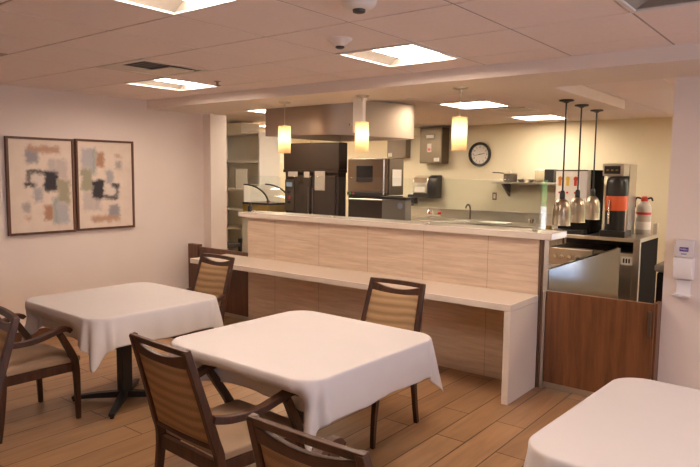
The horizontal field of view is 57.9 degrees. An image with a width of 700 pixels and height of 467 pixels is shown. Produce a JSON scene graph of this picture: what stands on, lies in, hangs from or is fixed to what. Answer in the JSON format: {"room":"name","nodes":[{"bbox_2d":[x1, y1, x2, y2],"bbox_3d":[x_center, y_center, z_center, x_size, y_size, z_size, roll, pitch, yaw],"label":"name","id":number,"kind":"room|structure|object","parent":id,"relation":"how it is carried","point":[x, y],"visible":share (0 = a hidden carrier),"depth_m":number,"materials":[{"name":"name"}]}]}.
{"room":"eatery","nodes":[
{"label":"eatery","id":0,"kind":"room"},
{"bbox_2d":[0,84,203,332],"bbox_3d":[-4.476,-0.078,4.406,0.120,2.533,8.550,5,7,38],"label":"wall","id":1,"kind":"structure","parent":0,"point":[168,145],"depth_m":6.76,"materials":[{"name":"paint"}]},
{"bbox_2d":[14,327,52,341],"bbox_3d":[-4.438,1.137,4.482,0.012,0.100,8.550,5,7,38],"label":"baseboard","id":2,"kind":"structure","parent":1,"relation":"attached to","point":[18,338],"depth_m":6.20,"materials":[{"name":"brown wood"}]},
{"bbox_2d":[4,136,75,235],"bbox_3d":[-2.988,-0.461,6.132,0.038,0.930,0.655,5,7,38],"label":"framed picture","id":3,"kind":"object","parent":1,"relation":"attached to","point":[39,171],"visible":1,"depth_m":6.11,"materials":[{"name":"paper"}]},
{"bbox_2d":[74,139,134,230],"bbox_3d":[-2.571,-0.512,6.659,0.038,0.932,0.657,5,7,38],"label":"framed picture","id":4,"kind":"object","parent":1,"relation":"attached to","point":[104,169],"visible":1,"depth_m":6.64,"materials":[{"name":"beige paper"}]},
{"bbox_2d":[188,243,247,320],"bbox_3d":[-1.511,0.549,7.304,1.035,0.800,0.070,5,7,38],"label":"gate","id":5,"kind":"object","parent":1,"relation":"attached to","point":[237,300],"visible":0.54,"depth_m":7.14,"materials":[{"name":"brown wood"}]},
{"bbox_2d":[259,128,309,201],"bbox_3d":[-2.016,-0.661,10.794,0.120,2.533,4.070,5,7,38],"label":"wall","id":6,"kind":"structure","parent":0,"point":[282,174],"depth_m":11.65,"materials":[{"name":"yellow paint"}]},
{"bbox_2d":[0,301,654,466],"bbox_3d":[-0.388,1.343,3.978,11.500,0.120,13.150,5,7,38],"label":"floor","id":7,"kind":"structure","parent":0,"point":[466,423],"depth_m":4.20,"materials":[{"name":"brown wood"}]},
{"bbox_2d":[0,306,19,398],"bbox_3d":[-2.042,0.879,3.145,0.664,0.926,0.645,-5,8,-44],"label":"dining chair","id":8,"kind":"object","parent":7,"relation":"on","point":[8,331],"visible":1,"depth_m":3.15,"materials":[{"name":"brown wood"}]},
{"bbox_2d":[0,313,80,443],"bbox_3d":[-2.200,0.786,4.096,0.645,0.926,0.664,5,7,36],"label":"dining chair","id":9,"kind":"object","parent":7,"relation":"on","point":[31,359],"visible":0.82,"depth_m":4.07,"materials":[{"name":"brown wood"}]},
{"bbox_2d":[71,345,145,418],"bbox_3d":[-1.630,0.837,4.566,0.976,0.747,0.976,5,7,39],"label":"dining table","id":10,"kind":"object","parent":7,"relation":"on","point":[125,389],"visible":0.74,"depth_m":4.55,"materials":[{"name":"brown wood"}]},
{"bbox_2d":[22,282,223,371],"bbox_3d":[-1.626,0.616,4.543,1.052,0.315,1.058,5,7,39],"label":"tablecloth","id":11,"kind":"object","parent":10,"relation":"on","point":[102,320],"visible":0.98,"depth_m":4.28,"materials":[{"name":"white fabric"}]},
{"bbox_2d":[171,253,234,338],"bbox_3d":[-1.378,0.670,5.416,0.645,0.926,0.664,5,7,40],"label":"dining chair","id":12,"kind":"object","parent":7,"relation":"on","point":[212,277],"visible":0.36,"depth_m":5.53,"materials":[{"name":"brown wood"}]},
{"bbox_2d":[129,332,304,466],"bbox_3d":[-0.634,0.907,3.021,0.645,0.926,0.664,5,7,41],"label":"dining chair","id":13,"kind":"object","parent":7,"relation":"on","point":[180,409],"visible":0.87,"depth_m":2.83,"materials":[{"name":"brown wood"}]},
{"bbox_2d":[227,238,241,251],"bbox_3d":[-1.870,0.431,8.811,0.620,0.740,0.460,5,7,38],"label":"utility cart","id":14,"kind":"object","parent":7,"relation":"on","point":[238,244],"visible":0.06,"depth_m":8.73,"materials":[{"name":"grey plastic"}]},
{"bbox_2d":[227,241,241,248],"bbox_3d":[-1.866,0.152,8.784,0.600,0.060,0.440,5,7,38],"label":"tray","id":15,"kind":"object","parent":14,"relation":"on","point":[238,244],"depth_m":8.70,"materials":[{"name":"grey plastic"}]},
{"bbox_2d":[242,217,247,251],"bbox_3d":[-1.174,0.238,9.234,0.550,1.060,0.650,5,7,38],"label":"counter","id":16,"kind":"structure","parent":7,"relation":"on","point":[244,219],"depth_m":9.10,"materials":[{"name":"laminate"}]},
{"bbox_2d":[242,184,285,211],"bbox_3d":[-1.194,-0.500,9.123,0.540,0.428,0.460,5,7,38],"label":"display case","id":17,"kind":"object","parent":16,"relation":"on","point":[255,194],"visible":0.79,"depth_m":9.10,"materials":[{"name":"clear glass"}]},
{"bbox_2d":[227,132,279,250],"bbox_3d":[-1.677,-0.434,9.945,1.190,2.250,0.430,5,7,38],"label":"shelf unit","id":18,"kind":"object","parent":7,"relation":"on","point":[255,152],"visible":0.34,"depth_m":10.00,"materials":[{"name":"white paint"}]},
{"bbox_2d":[235,169,246,188],"bbox_3d":[-1.654,-0.839,9.719,0.272,0.300,0.060,5,7,38],"label":"binder","id":19,"kind":"object","parent":18,"relation":"on","point":[240,174],"visible":0.93,"depth_m":9.70,"materials":[{"name":"white paper"}]},
{"bbox_2d":[226,122,258,132],"bbox_3d":[-1.755,-1.635,9.890,0.570,0.150,0.390,5,7,38],"label":"storage box","id":20,"kind":"object","parent":18,"relation":"on","point":[231,127],"visible":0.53,"depth_m":9.68,"materials":[{"name":"white paint"}]},
{"bbox_2d":[246,413,372,466],"bbox_3d":[0.048,1.004,2.093,0.645,0.926,0.664,5,7,37],"label":"dining chair","id":21,"kind":"object","parent":7,"relation":"on","point":[269,449],"visible":1,"depth_m":1.84,"materials":[{"name":"brown wood"}]},
{"bbox_2d":[283,142,346,215],"bbox_3d":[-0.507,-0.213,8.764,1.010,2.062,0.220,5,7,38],"label":"refrigerator","id":22,"kind":"object","parent":7,"relation":"on","point":[324,192],"visible":0.62,"depth_m":8.58,"materials":[{"name":"black metal"}]},
{"bbox_2d":[296,408,345,449],"bbox_3d":[-0.259,0.952,3.523,1.046,0.747,1.046,5,7,39],"label":"dining table","id":23,"kind":"object","parent":7,"relation":"on","point":[301,414],"visible":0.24,"depth_m":3.48,"materials":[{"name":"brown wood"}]},
{"bbox_2d":[168,310,442,450],"bbox_3d":[-0.256,0.736,3.502,1.174,0.324,1.132,5,7,39],"label":"tablecloth","id":24,"kind":"object","parent":23,"relation":"on","point":[337,367],"visible":0.88,"depth_m":3.24,"materials":[{"name":"white fabric"}]},
{"bbox_2d":[190,254,537,404],"bbox_3d":[-0.125,0.737,5.852,3.624,0.736,0.514,5,7,38],"label":"bar shelf","id":25,"kind":"object","parent":7,"relation":"on","point":[520,310],"visible":0.95,"depth_m":4.88,"materials":[{"name":"beige stone"}]},
{"bbox_2d":[347,158,403,218],"bbox_3d":[0.310,-0.049,8.268,0.646,1.850,0.406,5,7,38],"label":"oven","id":26,"kind":"object","parent":7,"relation":"on","point":[364,193],"visible":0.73,"depth_m":8.08,"materials":[{"name":"silver metal"}]},
{"bbox_2d":[360,277,425,448],"bbox_3d":[0.137,0.805,4.184,0.645,0.926,0.664,5,7,37],"label":"dining chair","id":27,"kind":"object","parent":7,"relation":"on","point":[383,305],"visible":0.31,"depth_m":4.31,"materials":[{"name":"brown wood"}]},
{"bbox_2d":[380,196,412,220],"bbox_3d":[0.535,0.266,7.424,0.360,1.388,0.150,5,7,38],"label":"cabinet","id":28,"kind":"object","parent":7,"relation":"on","point":[395,208],"visible":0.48,"depth_m":7.30,"materials":[{"name":"grey metal"}]},
{"bbox_2d":[238,211,566,386],"bbox_3d":[0.241,0.480,6.028,3.497,1.222,0.328,5,7,38],"label":"counter","id":29,"kind":"object","parent":7,"relation":"on","point":[465,338],"depth_m":5.56,"materials":[{"name":"laminate"}]},
{"bbox_2d":[247,203,252,211],"bbox_3d":[-1.105,-0.289,6.993,0.056,0.094,0.056,5,7,38],"label":"pump bottle","id":30,"kind":"object","parent":29,"relation":"on","point":[249,207],"visible":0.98,"depth_m":6.97,"materials":[{"name":"black plastic"}]},
{"bbox_2d":[251,175,541,231],"bbox_3d":[0.227,-0.326,5.945,3.277,0.398,0.115,5,7,38],"label":"sneeze guard","id":31,"kind":"object","parent":29,"relation":"on","point":[536,230],"visible":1,"depth_m":5.54,"materials":[{"name":"clear glass"}]},
{"bbox_2d":[411,207,565,262],"bbox_3d":[1.826,0.201,9.804,3.250,1.095,0.737,5,7,38],"label":"countertop","id":32,"kind":"structure","parent":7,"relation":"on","point":[518,219],"depth_m":9.79,"materials":[{"name":"beige stone"}]},
{"bbox_2d":[426,208,441,218],"bbox_3d":[1.315,-0.325,10.239,0.280,0.166,0.240,5,7,38],"label":"faucet","id":33,"kind":"object","parent":32,"relation":"on","point":[439,215],"visible":0.99,"depth_m":10.25,"materials":[{"name":"silver metal"}]},
{"bbox_2d":[451,220,470,221],"bbox_3d":[1.701,-0.191,9.683,0.250,0.014,0.170,5,7,38],"label":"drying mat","id":34,"kind":"object","parent":32,"relation":"on","point":[451,220],"visible":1,"depth_m":9.67,"materials":[{"name":"white fabric"}]},
{"bbox_2d":[465,204,471,220],"bbox_3d":[1.841,-0.331,9.854,0.060,0.264,0.190,5,7,38],"label":"faucet","id":35,"kind":"object","parent":32,"relation":"on","point":[469,219],"visible":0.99,"depth_m":9.89,"materials":[{"name":"silver metal"}]},
{"bbox_2d":[411,216,557,229],"bbox_3d":[1.826,-0.170,9.763,3.250,0.040,0.708,5,7,38],"label":"countertop","id":36,"kind":"structure","parent":32,"relation":"on","point":[413,218],"depth_m":9.46,"materials":[{"name":"silver metal"}]},
{"bbox_2d":[477,221,511,224],"bbox_3d":[2.139,-0.159,9.359,0.440,0.022,0.260,5,7,38],"label":"cutting board","id":37,"kind":"object","parent":32,"relation":"on","point":[484,222],"visible":1,"depth_m":9.28,"materials":[{"name":"white plastic"}]},
{"bbox_2d":[526,214,536,225],"bbox_3d":[2.581,-0.194,8.975,0.120,0.174,0.141,-1,6,-16],"label":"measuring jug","id":38,"kind":"object","parent":32,"relation":"on","point":[531,222],"visible":1,"depth_m":8.93,"materials":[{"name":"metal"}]},
{"bbox_2d":[528,219,536,225],"bbox_3d":[2.584,-0.156,8.968,0.120,0.100,0.120,5,7,38],"label":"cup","id":39,"kind":"object","parent":38,"relation":"on","point":[531,222],"depth_m":8.92,"materials":[{"name":"silver metal"}]},
{"bbox_2d":[547,248,619,298],"bbox_3d":[1.919,0.643,6.227,0.820,0.898,2.040,5,7,38],"label":"table","id":40,"kind":"object","parent":7,"relation":"on","point":[597,274],"visible":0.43,"depth_m":6.00,"materials":[{"name":"grey metal"}]},
{"bbox_2d":[550,243,617,264],"bbox_3d":[2.852,0.532,7.754,0.630,0.750,0.620,5,7,38],"label":"griddle","id":41,"kind":"object","parent":7,"relation":"on","point":[560,254],"visible":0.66,"depth_m":7.60,"materials":[{"name":"silver metal"}]},
{"bbox_2d":[566,232,658,302],"bbox_3d":[3.033,0.478,7.715,1.115,0.968,0.850,5,7,38],"label":"countertop","id":42,"kind":"structure","parent":7,"relation":"on","point":[643,281],"depth_m":7.32,"materials":[{"name":"silver metal"}]},
{"bbox_2d":[545,225,551,229],"bbox_3d":[2.419,-0.056,7.714,0.076,0.080,0.076,5,7,38],"label":"paper cup","id":43,"kind":"object","parent":42,"relation":"on","point":[547,227],"visible":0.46,"depth_m":7.69,"materials":[{"name":"paper"}]},
{"bbox_2d":[554,170,603,234],"bbox_3d":[2.790,-0.391,7.698,0.385,0.760,0.620,5,7,38],"label":"dispenser","id":44,"kind":"object","parent":42,"relation":"on","point":[570,176],"visible":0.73,"depth_m":7.50,"materials":[{"name":"white plastic"}]},
{"bbox_2d":[554,228,587,234],"bbox_3d":[2.633,-0.022,7.547,0.355,0.050,0.140,5,7,38],"label":"drip tray","id":45,"kind":"object","parent":44,"relation":"on","point":[577,231],"depth_m":7.49,"materials":[{"name":"black plastic"}]},
{"bbox_2d":[566,232,658,242],"bbox_3d":[3.039,0.018,7.671,1.115,0.043,0.850,5,7,38],"label":"countertop","id":46,"kind":"structure","parent":42,"relation":"on","point":[635,238],"depth_m":7.30,"materials":[{"name":"beige metal"}]},
{"bbox_2d":[599,164,637,237],"bbox_3d":[3.139,-0.390,7.357,0.293,0.830,0.602,5,7,38],"label":"coffee brewer","id":47,"kind":"object","parent":42,"relation":"on","point":[620,199],"visible":1,"depth_m":7.16,"materials":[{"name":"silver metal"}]},
{"bbox_2d":[635,196,653,234],"bbox_3d":[3.519,-0.219,7.588,0.174,0.454,0.169,0,5,-4],"label":"jug","id":48,"kind":"object","parent":42,"relation":"on","point":[644,209],"visible":0.93,"depth_m":7.53,"materials":[{"name":"plastic"}]},
{"bbox_2d":[653,223,658,233],"bbox_3d":[3.684,-0.058,7.623,0.048,0.132,0.075,5,7,38],"label":"steel canister","id":49,"kind":"object","parent":42,"relation":"on","point":[655,225],"visible":1,"depth_m":7.59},
{"bbox_2d":[618,247,632,299],"bbox_3d":[3.248,0.567,7.439,0.265,0.750,0.628,5,7,38],"label":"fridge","id":50,"kind":"object","parent":7,"relation":"on","point":[626,253],"visible":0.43,"depth_m":7.15,"materials":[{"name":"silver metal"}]},
{"bbox_2d":[655,261,663,375],"bbox_3d":[2.512,0.730,4.807,0.340,1.010,0.380,5,7,38],"label":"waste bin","id":51,"kind":"object","parent":7,"relation":"on","point":[659,267],"visible":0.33,"depth_m":4.72,"materials":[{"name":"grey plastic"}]},
{"bbox_3d":[1.304,1.095,2.218,1.026,0.747,1.026,5,7,41],"label":"dining table","id":52,"kind":"object","parent":7,"relation":"on","visible":0},
{"bbox_2d":[523,378,699,466],"bbox_3d":[1.308,0.879,2.197,1.115,0.324,1.116,5,7,41],"label":"tablecloth","id":53,"kind":"object","parent":52,"relation":"on","point":[627,422],"visible":1,"depth_m":2.26,"materials":[{"name":"white fabric"}]},
{"bbox_2d":[0,0,699,99],"bbox_3d":[-1.090,-0.912,1.176,9.048,0.020,7.788,5,7,38],"label":"ceiling","id":54,"kind":"structure","parent":0,"point":[572,27],"depth_m":3.60,"materials":[{"name":"tile"}]},
{"bbox_2d":[96,58,210,76],"bbox_3d":[-1.492,-1.264,4.824,0.600,0.023,0.609,5,7,38],"label":"ceiling vent","id":55,"kind":"object","parent":54,"relation":"in","point":[139,66],"visible":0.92,"depth_m":4.82,"materials":[{"name":"white metal"}]},
{"bbox_2d":[124,77,221,90],"bbox_3d":[-1.587,-1.372,5.682,0.602,0.078,0.611,5,7,38],"label":"ceiling light","id":56,"kind":"object","parent":54,"relation":"attached to","point":[163,82],"visible":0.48,"depth_m":5.84,"materials":[{"name":"white plastic"}]},
{"bbox_2d":[110,0,242,15],"bbox_3d":[-0.822,-1.080,2.726,0.602,0.078,0.611,5,7,38],"label":"ceiling light","id":57,"kind":"object","parent":54,"relation":"attached to","point":[170,7],"visible":1,"depth_m":3.02,"materials":[{"name":"white plastic"}]},
{"bbox_2d":[0,0,674,73],"bbox_3d":[-1.090,-0.918,1.175,9.060,0.027,7.800,5,7,38],"label":"trim","id":58,"kind":"structure","parent":54,"relation":"attached to","point":[634,14],"depth_m":3.41,"materials":[{"name":"white metal"}]},
{"bbox_2d":[328,36,351,48],"bbox_3d":[-0.058,-1.099,3.666,0.144,0.057,0.144,5,7,38],"label":"smoke detector","id":59,"kind":"object","parent":54,"relation":"attached to","point":[339,42],"visible":1,"depth_m":3.63,"materials":[{"name":"paint"}]},
{"bbox_2d":[342,0,376,13],"bbox_3d":[0.041,-1.023,2.859,0.160,0.054,0.160,5,7,38],"label":"smoke detector","id":60,"kind":"object","parent":54,"relation":"attached to","point":[357,6],"visible":1,"depth_m":2.82,"materials":[{"name":"white plastic"}]},
{"bbox_2d":[335,42,461,67],"bbox_3d":[0.328,-1.206,4.180,0.602,0.078,0.611,5,7,38],"label":"ceiling light","id":61,"kind":"object","parent":54,"relation":"attached to","point":[411,53],"visible":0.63,"depth_m":4.30,"materials":[{"name":"white plastic"}]},
{"bbox_2d":[615,0,699,12],"bbox_3d":[1.382,-1.040,2.569,0.602,0.078,0.611,5,7,38],"label":"ceiling light","id":62,"kind":"object","parent":54,"relation":"attached to","point":[633,6],"visible":1,"depth_m":2.89,"materials":[{"name":"white plastic"}]},
{"bbox_2d":[213,78,674,127],"bbox_3d":[1.691,-1.450,7.134,10.092,0.020,4.852,5,7,38],"label":"ceiling","id":63,"kind":"structure","parent":0,"point":[644,98],"depth_m":7.47,"materials":[{"name":"paint"}]},
{"bbox_2d":[245,109,264,112],"bbox_3d":[-0.912,-1.573,8.081,0.602,0.036,0.619,5,7,38],"label":"recessed light","id":64,"kind":"object","parent":63,"relation":"in","point":[259,110],"visible":0.14,"depth_m":8.05,"materials":[{"name":"white plastic"}]},
{"bbox_2d":[265,101,414,141],"bbox_3d":[-0.061,-1.260,7.105,1.190,0.374,1.300,5,7,38],"label":"exhaust hood","id":65,"kind":"object","parent":63,"relation":"attached to","point":[387,121],"visible":0.84,"depth_m":6.75,"materials":[{"name":"silver metal"}]},
{"bbox_2d":[437,100,510,108],"bbox_3d":[1.392,-1.449,7.070,0.602,0.036,0.619,5,7,38],"label":"recessed light","id":66,"kind":"object","parent":63,"relation":"in","point":[473,104],"visible":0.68,"depth_m":7.09,"materials":[{"name":"white plastic"}]},
{"bbox_2d":[493,107,538,111],"bbox_3d":[1.948,-1.457,7.429,0.400,0.016,0.400,5,7,38],"label":"ceiling vent","id":67,"kind":"object","parent":63,"relation":"in","point":[510,109],"visible":1,"depth_m":7.37,"materials":[{"name":"white metal"}]},
{"bbox_2d":[510,115,569,120],"bbox_3d":[2.557,-1.576,8.541,0.602,0.036,0.619,5,7,38],"label":"recessed light","id":68,"kind":"object","parent":63,"relation":"in","point":[537,117],"visible":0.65,"depth_m":8.58,"materials":[{"name":"white plastic"}]},
{"bbox_2d":[495,85,624,111],"bbox_3d":[1.995,-1.318,5.851,0.515,0.191,1.990,5,7,38],"label":"trim","id":69,"kind":"structure","parent":63,"relation":"attached to","point":[581,94],"depth_m":5.66,"materials":[{"name":"paint"}]},
{"bbox_2d":[552,99,573,225],"bbox_3d":[1.957,-0.644,5.792,0.166,1.140,0.166,5,7,38],"label":"heat lamp","id":70,"kind":"object","parent":69,"relation":"hanging from","point":[561,216],"visible":1,"depth_m":5.77,"materials":[{"name":"silver metal"}]},
{"bbox_2d":[560,190,564,198],"bbox_3d":[1.954,-0.353,5.820,0.048,0.085,0.048,5,7,38],"label":"socket","id":71,"kind":"object","parent":70,"relation":"attached to","point":[562,193],"depth_m":5.80,"materials":[{"name":"black plastic"}]},
{"bbox_2d":[570,104,588,222],"bbox_3d":[2.237,-0.678,6.181,0.166,1.140,0.166,5,7,38],"label":"heat lamp","id":72,"kind":"object","parent":69,"relation":"hanging from","point":[577,205],"visible":0.95,"depth_m":6.16,"materials":[{"name":"clear glass"}]},
{"bbox_2d":[575,190,579,197],"bbox_3d":[2.234,-0.387,6.209,0.048,0.085,0.048,5,7,38],"label":"socket","id":73,"kind":"object","parent":72,"relation":"attached to","point":[577,193],"depth_m":6.19,"materials":[{"name":"black plastic"}]},
{"bbox_2d":[585,109,603,219],"bbox_3d":[2.562,-0.718,6.636,0.166,1.140,0.166,5,7,38],"label":"heat lamp","id":74,"kind":"object","parent":69,"relation":"hanging from","point":[592,204],"visible":0.94,"depth_m":6.62,"materials":[{"name":"silver metal"}]},
{"bbox_2d":[590,189,594,195],"bbox_3d":[2.558,-0.427,6.664,0.048,0.085,0.048,5,7,38],"label":"socket","id":75,"kind":"object","parent":74,"relation":"attached to","point":[592,193],"depth_m":6.64,"materials":[{"name":"black plastic"}]},
{"bbox_2d":[310,117,672,299],"bbox_3d":[3.219,-0.447,9.194,10.100,2.533,0.120,5,7,38],"label":"wall","id":76,"kind":"structure","parent":0,"point":[521,149],"depth_m":9.41,"materials":[{"name":"yellow paint"}]},
{"bbox_2d":[387,140,410,157],"bbox_3d":[0.835,-1.453,10.819,0.380,0.310,0.153,5,7,38],"label":"switch box","id":77,"kind":"object","parent":76,"relation":"attached to","point":[395,148],"visible":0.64,"depth_m":10.74,"materials":[{"name":"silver metal"}]},
{"bbox_2d":[408,190,417,205],"bbox_3d":[1.054,-0.607,10.720,0.140,0.270,0.150,5,7,38],"label":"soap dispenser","id":78,"kind":"object","parent":76,"relation":"attached to","point":[415,200],"visible":0.59,"depth_m":10.69,"materials":[{"name":"black plastic"}]},
{"bbox_2d":[413,175,441,198],"bbox_3d":[1.280,-0.778,10.486,0.440,0.380,0.215,5,7,38],"label":"paper towel dispenser","id":79,"kind":"object","parent":76,"relation":"attached to","point":[423,187],"visible":1,"depth_m":10.39,"materials":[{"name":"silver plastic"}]},
{"bbox_2d":[420,127,448,163],"bbox_3d":[1.376,-1.433,10.336,0.415,0.575,0.241,5,7,38],"label":"upper cabinet","id":80,"kind":"object","parent":76,"relation":"attached to","point":[434,142],"visible":1,"depth_m":10.23,"materials":[{"name":"silver metal"}]},
{"bbox_2d":[468,142,490,166],"bbox_3d":[2.040,-1.245,9.949,0.384,0.384,0.050,5,7,38],"label":"wall clock","id":81,"kind":"object","parent":76,"relation":"attached to","point":[479,154],"visible":1,"depth_m":9.95,"materials":[{"name":"black plastic"}]},
{"bbox_2d":[411,207,552,223],"bbox_3d":[2.053,-0.272,10.042,3.250,0.195,0.020,5,7,38],"label":"backsplash","id":82,"kind":"structure","parent":76,"relation":"attached to","point":[542,218],"depth_m":9.95,"materials":[{"name":"silver metal"}]},
{"bbox_2d":[492,192,496,199],"bbox_3d":[2.253,-0.581,9.864,0.072,0.116,0.009,5,7,38],"label":"power outlet","id":83,"kind":"object","parent":76,"relation":"attached to","point":[494,195],"visible":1,"depth_m":9.86,"materials":[{"name":"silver metal"}]},
{"bbox_2d":[491,182,604,195],"bbox_3d":[2.839,-0.627,9.185,1.550,0.225,0.340,5,7,38],"label":"wall shelf","id":84,"kind":"object","parent":76,"relation":"attached to","point":[506,185],"visible":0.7,"depth_m":9.35,"materials":[{"name":"silver metal"}]},
{"bbox_2d":[492,171,516,181],"bbox_3d":[2.336,-0.865,9.549,0.400,0.165,0.220,5,7,38],"label":"saucepan","id":85,"kind":"object","parent":84,"relation":"on","point":[510,176],"visible":1,"depth_m":9.42,"materials":[{"name":"silver metal"}]},
{"bbox_2d":[503,174,516,181],"bbox_3d":[2.407,-0.833,9.496,0.210,0.113,0.210,5,7,38],"label":"pot","id":86,"kind":"object","parent":85,"relation":"on","point":[507,177],"depth_m":9.41,"materials":[{"name":"silver metal"}]},
{"bbox_2d":[517,178,534,181],"bbox_3d":[2.599,-0.793,9.348,0.248,0.067,0.248,0,6,-7],"label":"frying pan","id":87,"kind":"object","parent":84,"relation":"on","point":[522,179],"visible":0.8,"depth_m":9.25,"materials":[{"name":"silver metal"}]},
{"bbox_2d":[544,169,557,182],"bbox_3d":[2.892,-0.826,9.088,0.135,0.190,0.200,5,7,38],"label":"charger","id":88,"kind":"object","parent":84,"relation":"on","point":[549,174],"visible":0.86,"depth_m":9.01,"materials":[{"name":"black plastic"}]},
{"bbox_2d":[657,76,699,389],"bbox_3d":[3.805,0.170,3.339,3.888,2.433,0.140,5,7,38],"label":"wall","id":89,"kind":"structure","parent":0,"point":[679,345],"depth_m":4.41,"materials":[{"name":"paint"}]},
{"bbox_2d":[278,101,290,152],"bbox_3d":[-0.641,-1.038,6.203,0.124,0.495,0.124,5,7,38],"label":"pendant lamp","id":90,"kind":"object","parent":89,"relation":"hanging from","point":[284,132],"visible":1,"depth_m":6.17,"materials":[{"name":"white glass"}]},
{"bbox_2d":[351,98,366,132],"bbox_3d":[0.085,-1.085,5.829,0.124,0.312,0.080,5,7,38],"label":"post","id":91,"kind":"object","parent":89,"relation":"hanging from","point":[357,102],"visible":0.6,"depth_m":5.80,"materials":[{"name":"white paint"}]},
{"bbox_2d":[355,95,368,151],"bbox_3d":[0.107,-0.973,5.617,0.124,0.495,0.124,5,7,38],"label":"pendant lamp","id":92,"kind":"object","parent":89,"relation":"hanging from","point":[361,128],"visible":1,"depth_m":5.58,"materials":[{"name":"white glass"}]},
{"bbox_2d":[147,43,699,113],"bbox_3d":[1.535,-1.193,4.494,9.060,0.191,0.720,5,7,38],"label":"ceiling beam","id":93,"kind":"structure","parent":89,"relation":"attached to","point":[674,61],"depth_m":4.75,"materials":[{"name":"paint"}]},
{"bbox_2d":[451,86,468,150],"bbox_3d":[0.871,-0.907,5.018,0.124,0.495,0.124,5,7,38],"label":"pendant lamp","id":94,"kind":"object","parent":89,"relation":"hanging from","point":[459,123],"visible":1,"depth_m":4.98,"materials":[{"name":"white glass"}]},
{"bbox_2d":[537,240,661,396],"bbox_3d":[1.849,0.650,4.727,0.824,1.168,0.172,5,7,38],"label":"gate","id":95,"kind":"object","parent":89,"relation":"attached to","point":[587,342],"visible":0.8,"depth_m":4.69,"materials":[{"name":"red wood"}]},
{"bbox_2d":[671,239,695,298],"bbox_3d":[2.305,0.246,4.375,0.124,0.406,0.106,5,7,38],"label":"dispenser","id":96,"kind":"object","parent":89,"relation":"attached to","point":[684,249],"visible":1,"depth_m":4.35,"materials":[{"name":"white plastic"}]},
{"bbox_2d":[671,293,691,298],"bbox_3d":[2.303,0.435,4.393,0.112,0.026,0.106,5,7,38],"label":"drip tray","id":97,"kind":"object","parent":96,"relation":"on","point":[682,295],"depth_m":4.38,"materials":[{"name":"white plastic"}]},
{"bbox_3d":[-2.512,-0.450,8.527,1.920,2.533,0.120,5,7,38],"label":"wall","id":98,"kind":"structure","parent":0,"visible":0},
{"bbox_2d":[203,114,226,249],"bbox_3d":[-1.700,-0.276,7.816,0.255,2.342,0.250,5,7,38],"label":"trim","id":99,"kind":"structure","parent":98,"relation":"attached to","point":[214,125],"depth_m":7.68,"materials":[{"name":"paint"}]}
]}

